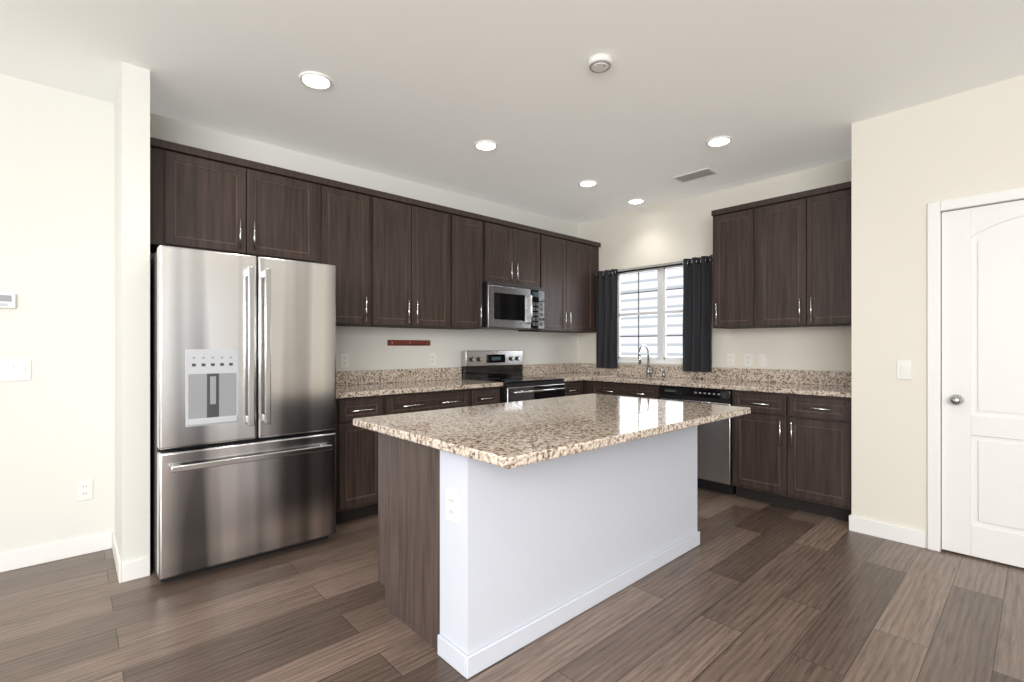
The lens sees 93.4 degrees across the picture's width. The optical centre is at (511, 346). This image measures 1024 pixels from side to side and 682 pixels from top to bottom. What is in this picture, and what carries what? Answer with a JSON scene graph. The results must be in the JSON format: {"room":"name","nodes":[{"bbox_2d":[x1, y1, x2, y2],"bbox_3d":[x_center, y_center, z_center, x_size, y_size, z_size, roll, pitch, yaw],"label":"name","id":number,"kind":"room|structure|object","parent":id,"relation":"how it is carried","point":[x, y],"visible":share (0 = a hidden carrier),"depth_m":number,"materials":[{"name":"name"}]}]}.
{"room":"kitchen","nodes":[
{"label":"kitchen","id":0,"kind":"room"},
{"bbox_2d":[115,62,149,562],"bbox_3d":[-2.192,-0.130,2.777,0.118,2.718,0.590,0,0,-42],"label":"wall","id":1,"kind":"structure","parent":0,"point":[132,316],"depth_m":2.56,"materials":[{"name":"white paint"}]},
{"bbox_2d":[108,531,127,582],"bbox_3d":[-2.227,1.179,2.717,0.019,0.100,0.573,0,0,-42],"label":"baseboard","id":2,"kind":"structure","parent":1,"relation":"attached to","point":[126,571],"depth_m":2.58,"materials":[{"name":"white wood"}]},
{"bbox_2d":[0,74,576,553],"bbox_3d":[-2.151,-0.130,3.295,8.120,2.718,0.120,0,0,-42],"label":"wall","id":3,"kind":"structure","parent":0,"point":[58,262],"depth_m":2.83,"materials":[{"name":"white paint"}]},
{"bbox_2d":[0,293,15,307],"bbox_3d":[-2.776,-0.251,2.629,0.100,0.080,0.022,0,0,-42],"label":"thermostat","id":4,"kind":"object","parent":3,"relation":"attached to","point":[7,300],"depth_m":2.64,"materials":[{"name":"white plastic"}]},
{"bbox_2d":[0,359,30,380],"bbox_3d":[-2.743,0.129,2.666,0.118,0.118,0.011,0,0,-42],"label":"switch plate","id":5,"kind":"object","parent":3,"relation":"attached to","point":[15,369],"depth_m":2.67,"materials":[{"name":"white plastic"}]},
{"bbox_2d":[0,532,107,572],"bbox_3d":[-3.769,1.179,1.730,3.622,0.100,0.013,0,0,-42],"label":"baseboard","id":6,"kind":"structure","parent":3,"relation":"attached to","point":[37,555],"depth_m":2.76,"materials":[{"name":"white wood"}]},
{"bbox_2d":[77,479,92,500],"bbox_3d":[-2.533,0.848,2.860,0.072,0.118,0.008,0,0,-42],"label":"electrical outlet plate","id":7,"kind":"object","parent":3,"relation":"attached to","point":[84,489],"depth_m":2.86,"materials":[{"name":"white plastic"}]},
{"bbox_2d":[150,137,321,263],"bbox_3d":[-1.862,-0.901,3.241,0.985,0.600,0.344,0,0,-42],"label":"upper cabinet","id":8,"kind":"object","parent":3,"relation":"attached to","point":[201,199],"depth_m":3.08,"materials":[{"name":"brown wood"}]},
{"bbox_2d":[340,353,348,367],"bbox_3d":[-1.361,0.114,3.928,0.072,0.118,0.008,0,0,-42],"label":"electrical outlet plate","id":9,"kind":"object","parent":3,"relation":"attached to","point":[344,357],"depth_m":3.92,"materials":[{"name":"white plastic"}]},
{"bbox_2d":[322,177,381,326],"bbox_3d":[-1.350,-0.684,3.707,0.531,1.035,0.344,0,0,-42],"label":"upper cabinet","id":10,"kind":"object","parent":3,"relation":"attached to","point":[351,214],"depth_m":3.63,"materials":[{"name":"brown wood"}]},
{"bbox_2d":[387,340,429,345],"bbox_3d":[-0.919,-0.034,4.325,0.430,0.050,0.016,0,0,-42],"label":"plaque","id":11,"kind":"object","parent":3,"relation":"attached to","point":[408,342],"visible":1,"depth_m":4.31,"materials":[{"name":"brown"}]},
{"bbox_2d":[382,193,457,328],"bbox_3d":[-0.925,-0.684,4.094,0.874,1.035,0.344,0,0,-42],"label":"upper cabinet","id":12,"kind":"object","parent":3,"relation":"attached to","point":[397,261],"depth_m":4.01,"materials":[{"name":"brown wood"}]},
{"bbox_2d":[429,353,435,365],"bbox_3d":[-0.740,0.118,4.493,0.072,0.118,0.008,0,0,-42],"label":"electrical outlet plate","id":13,"kind":"object","parent":3,"relation":"attached to","point":[432,356],"depth_m":4.49,"materials":[{"name":"white plastic"}]},
{"bbox_2d":[454,209,489,329],"bbox_3d":[-0.511,-0.684,4.472,0.495,1.035,0.344,0,0,-42],"label":"upper cabinet","id":14,"kind":"object","parent":3,"relation":"attached to","point":[473,228],"depth_m":4.39,"materials":[{"name":"brown wood"}]},
{"bbox_2d":[490,217,541,287],"bbox_3d":[-0.099,-0.902,4.847,0.755,0.598,0.344,0,0,-42],"label":"upper cabinet","id":15,"kind":"object","parent":3,"relation":"attached to","point":[515,249],"depth_m":4.73,"materials":[{"name":"brown wood"}]},
{"bbox_2d":[482,282,543,329],"bbox_3d":[-0.061,-0.389,4.805,0.746,0.419,0.454,0,0,-42],"label":"microwave","id":16,"kind":"object","parent":15,"relation":"attached to","point":[511,307],"visible":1,"depth_m":4.62,"materials":[{"name":"grey metal"}]},
{"bbox_2d":[518,229,569,332],"bbox_3d":[0.326,-0.684,5.234,0.514,1.035,0.344,0,0,-42],"label":"upper cabinet","id":17,"kind":"object","parent":3,"relation":"attached to","point":[555,246],"depth_m":5.15,"materials":[{"name":"brown wood"}]},
{"bbox_2d":[570,237,600,332],"bbox_3d":[0.679,-0.684,5.555,0.645,1.035,0.344,0,0,-42],"label":"upper cabinet","id":18,"kind":"object","parent":3,"relation":"attached to","point":[584,255],"depth_m":5.45,"materials":[{"name":"brown wood"}]},
{"bbox_2d":[0,487,1023,681],"bbox_3d":[0.206,1.259,0.707,8.120,0.060,7.120,0,0,-42],"label":"floor","id":19,"kind":"structure","parent":0,"point":[748,590],"depth_m":2.17,"materials":[{"name":"brown wood"}]},
{"bbox_2d":[150,245,335,582],"bbox_3d":[-1.696,0.356,3.015,0.911,1.745,0.846,0,0,-42],"label":"fridge","id":20,"kind":"object","parent":19,"relation":"on","point":[242,405],"visible":1,"depth_m":2.67,"materials":[{"name":"grey metal"}]},
{"bbox_2d":[330,394,397,523],"bbox_3d":[-1.264,0.791,3.599,0.502,0.876,0.619,0,0,-42],"label":"base cabinet","id":21,"kind":"object","parent":19,"relation":"on","point":[356,447],"depth_m":3.37,"materials":[{"name":"brown wood"}]},
{"bbox_2d":[398,388,477,413],"bbox_3d":[-0.840,0.791,3.985,0.909,0.876,0.619,0,0,-42],"label":"base cabinet","id":22,"kind":"object","parent":19,"relation":"on","point":[435,400],"depth_m":3.80,"materials":[{"name":"brown wood"}]},
{"bbox_2d":[336,367,502,398],"bbox_3d":[-0.866,0.274,3.951,1.560,0.150,0.635,0,0,-42],"label":"countertop","id":23,"kind":"structure","parent":22,"relation":"on","point":[362,383],"depth_m":4.03,"materials":[{"name":"stone"}]},
{"bbox_2d":[478,387,499,404],"bbox_3d":[-0.448,0.791,4.343,0.407,0.876,0.619,0,0,-42],"label":"base cabinet","id":24,"kind":"object","parent":19,"relation":"on","point":[489,395],"depth_m":4.16,"materials":[{"name":"brown wood"}]},
{"bbox_2d":[461,350,564,402],"bbox_3d":[0.033,0.634,4.694,0.760,1.190,0.740,0,0,-42],"label":"range","id":25,"kind":"object","parent":19,"relation":"on","point":[505,367],"visible":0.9,"depth_m":4.70,"materials":[{"name":"grey metal"}]},
{"bbox_2d":[368,425,699,678],"bbox_3d":[0.238,0.809,2.676,1.806,0.839,0.783,0,0,-42],"label":"kitchen island","id":26,"kind":"object","parent":19,"relation":"on","point":[506,529],"depth_m":2.10,"materials":[{"name":"white paint"}]},
{"bbox_2d":[445,488,458,524],"bbox_3d":[-0.233,0.616,1.865,0.008,0.120,0.080,0,0,-42],"label":"outlet","id":27,"kind":"object","parent":26,"relation":"attached to","point":[451,494],"depth_m":1.86,"materials":[{"name":"white plastic"}]},
{"bbox_2d":[353,393,750,468],"bbox_3d":[0.300,0.371,2.586,1.890,0.036,1.150,0,0,-42],"label":"island countertop","id":28,"kind":"structure","parent":26,"relation":"on","point":[518,434],"depth_m":2.20,"materials":[{"name":"beige stone"}]},
{"bbox_2d":[564,380,585,395],"bbox_3d":[0.413,0.791,5.127,0.371,0.876,0.619,0,0,-42],"label":"base cabinet","id":29,"kind":"object","parent":19,"relation":"on","point":[572,388],"depth_m":4.92,"materials":[{"name":"brown wood"}]},
{"bbox_2d":[523,364,587,381],"bbox_3d":[0.414,0.274,5.100,0.339,0.150,0.660,0,0,-42],"label":"countertop","id":30,"kind":"structure","parent":29,"relation":"on","point":[568,372],"depth_m":5.44,"materials":[{"name":"stone"}]},
{"bbox_2d":[594,381,664,398],"bbox_3d":[1.304,0.791,4.889,0.619,0.876,0.796,0,0,-42],"label":"base cabinet","id":31,"kind":"object","parent":19,"relation":"on","point":[649,391],"depth_m":4.64,"materials":[{"name":"brown wood"}]},
{"bbox_2d":[660,386,735,494],"bbox_3d":[1.776,0.793,4.346,0.598,0.872,0.632,0,0,-42],"label":"dishwasher","id":32,"kind":"object","parent":19,"relation":"on","point":[714,456],"visible":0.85,"depth_m":4.03,"materials":[{"name":"grey metal"}]},
{"bbox_2d":[732,390,851,520],"bbox_3d":[2.286,0.791,3.811,0.619,0.876,0.833,0,0,-42],"label":"base cabinet","id":33,"kind":"object","parent":19,"relation":"on","point":[793,451],"depth_m":3.57,"materials":[{"name":"brown wood"}]},
{"bbox_2d":[556,345,851,397],"bbox_3d":[1.556,0.269,4.585,0.655,0.581,2.961,0,0,-42],"label":"countertop","id":34,"kind":"structure","parent":33,"relation":"on","point":[804,382],"depth_m":4.29,"materials":[{"name":"stone"}]},
{"bbox_2d":[637,345,665,377],"bbox_3d":[1.439,0.146,4.979,0.213,0.336,0.226,0,0,-42],"label":"faucet","id":35,"kind":"object","parent":34,"relation":"on","point":[652,371],"depth_m":5.06,"materials":[{"name":"silver metal"}]},
{"bbox_2d":[0,0,1023,224],"bbox_3d":[0.206,-1.539,0.707,8.120,0.100,7.120,0,0,-42],"label":"ceiling","id":36,"kind":"structure","parent":0,"point":[431,93],"depth_m":2.65,"materials":[{"name":"white paint"}]},
{"bbox_2d":[299,71,331,89],"bbox_3d":[-1.088,-1.485,2.679,0.173,0.018,0.182,0,0,-42],"label":"recessed light","id":37,"kind":"object","parent":36,"relation":"in","point":[315,80],"depth_m":2.69,"materials":[{"name":"white plastic"}]},
{"bbox_2d":[474,140,497,150],"bbox_3d":[-0.191,-1.485,3.542,0.181,0.018,0.183,0,0,-42],"label":"recessed light","id":38,"kind":"object","parent":36,"relation":"in","point":[483,145],"depth_m":3.56,"materials":[{"name":"white plastic"}]},
{"bbox_2d":[578,180,597,186],"bbox_3d":[0.688,-1.485,4.366,0.187,0.018,0.181,0,0,-42],"label":"recessed light","id":39,"kind":"object","parent":36,"relation":"in","point":[585,183],"depth_m":4.39,"materials":[{"name":"white plastic"}]},
{"bbox_2d":[587,53,612,72],"bbox_3d":[0.459,-1.470,2.514,0.136,0.038,0.136,0,0,-42],"label":"smoke detector","id":40,"kind":"object","parent":36,"relation":"attached to","point":[600,63],"visible":1,"depth_m":2.48,"materials":[{"name":"white plastic"}]},
{"bbox_2d":[627,198,644,204],"bbox_3d":[1.258,-1.485,4.904,0.192,0.018,0.179,0,0,-42],"label":"recessed light","id":41,"kind":"object","parent":36,"relation":"in","point":[632,201],"depth_m":4.94,"materials":[{"name":"white plastic"}]},
{"bbox_2d":[673,168,716,182],"bbox_3d":[1.587,-1.484,4.184,0.175,0.009,0.320,0,0,-42],"label":"ceiling vent","id":42,"kind":"object","parent":36,"relation":"in","point":[698,174],"visible":0.96,"depth_m":4.17,"materials":[{"name":"white plastic"}]},
{"bbox_2d":[706,136,731,146],"bbox_3d":[1.491,-1.485,3.475,0.187,0.018,0.172,0,0,-42],"label":"recessed light","id":43,"kind":"object","parent":36,"relation":"in","point":[719,141],"depth_m":3.49,"materials":[{"name":"white plastic"}]},
{"bbox_2d":[577,159,851,371],"bbox_3d":[1.886,-0.130,4.803,0.120,2.718,3.089,0,0,-42],"label":"wall","id":44,"kind":"structure","parent":0,"point":[675,231],"depth_m":4.62,"materials":[{"name":"white paint"}]},
{"bbox_2d":[595,255,712,372],"bbox_3d":[1.460,-0.312,5.077,0.133,1.112,1.438,0,0,-42],"label":"curtains","id":45,"kind":"object","parent":44,"relation":"hanging from","point":[697,308],"visible":0.94,"depth_m":4.75,"materials":[{"name":"black fabric"}]},
{"bbox_2d":[617,262,712,365],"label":"window","id":46,"kind":"structure","parent":44,"relation":"in","point":[662,312],"depth_m":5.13,"materials":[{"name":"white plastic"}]},
{"bbox_2d":[727,353,734,365],"bbox_3d":[2.051,0.121,4.525,0.008,0.118,0.072,0,0,-42],"label":"electrical outlet plate","id":47,"kind":"object","parent":44,"relation":"attached to","point":[730,356],"depth_m":4.52,"materials":[{"name":"white plastic"}]},
{"bbox_2d":[744,354,751,366],"bbox_3d":[2.159,0.121,4.407,0.008,0.118,0.072,0,0,-42],"label":"electrical outlet plate","id":48,"kind":"object","parent":44,"relation":"attached to","point":[747,357],"depth_m":4.40,"materials":[{"name":"white plastic"}]},
{"bbox_2d":[758,354,765,366],"bbox_3d":[2.239,0.121,4.318,0.011,0.118,0.072,0,0,-42],"label":"electrical outlet plate","id":49,"kind":"object","parent":44,"relation":"attached to","point":[761,357],"depth_m":4.32,"materials":[{"name":"white plastic"}]},
{"bbox_2d":[711,181,851,328],"bbox_3d":[2.278,-0.689,3.998,0.378,1.048,1.126,0,0,-42],"label":"upper cabinet","id":50,"kind":"object","parent":44,"relation":"attached to","point":[784,261],"visible":0.79,"depth_m":3.87,"materials":[{"name":"brown wood"}]},
{"bbox_2d":[852,75,1023,547],"bbox_3d":[3.672,-0.130,1.776,0.120,2.718,4.031,0,0,-42],"label":"wall","id":51,"kind":"structure","parent":0,"point":[909,164],"depth_m":3.03,"materials":[{"name":"white paint"}]},
{"bbox_2d":[849,513,924,547],"bbox_3d":[2.391,1.179,3.089,0.021,0.100,0.391,0,0,-42],"label":"baseboard","id":52,"kind":"structure","parent":51,"relation":"attached to","point":[914,537],"depth_m":3.07,"materials":[{"name":"white wood"}]},
{"bbox_2d":[897,360,910,378],"bbox_3d":[2.451,0.144,3.018,0.011,0.118,0.072,0,0,-42],"label":"switch plate","id":53,"kind":"object","parent":51,"relation":"attached to","point":[903,366],"depth_m":3.02,"materials":[{"name":"white plastic"}]},
{"bbox_2d":[927,187,1023,551],"bbox_3d":[2.885,0.179,2.628,0.136,2.100,0.934,0,0,-42],"label":"door frame","id":54,"kind":"structure","parent":51,"relation":"attached to","point":[935,210],"depth_m":2.90,"materials":[{"name":"white wood"}]},
{"bbox_2d":[942,200,1023,567],"bbox_3d":[2.842,0.205,2.590,0.105,2.024,0.808,0,0,-42],"label":"pantry door","id":55,"kind":"structure","parent":51,"relation":"in","point":[983,382],"depth_m":2.77,"materials":[{"name":"white wood"}]}
]}

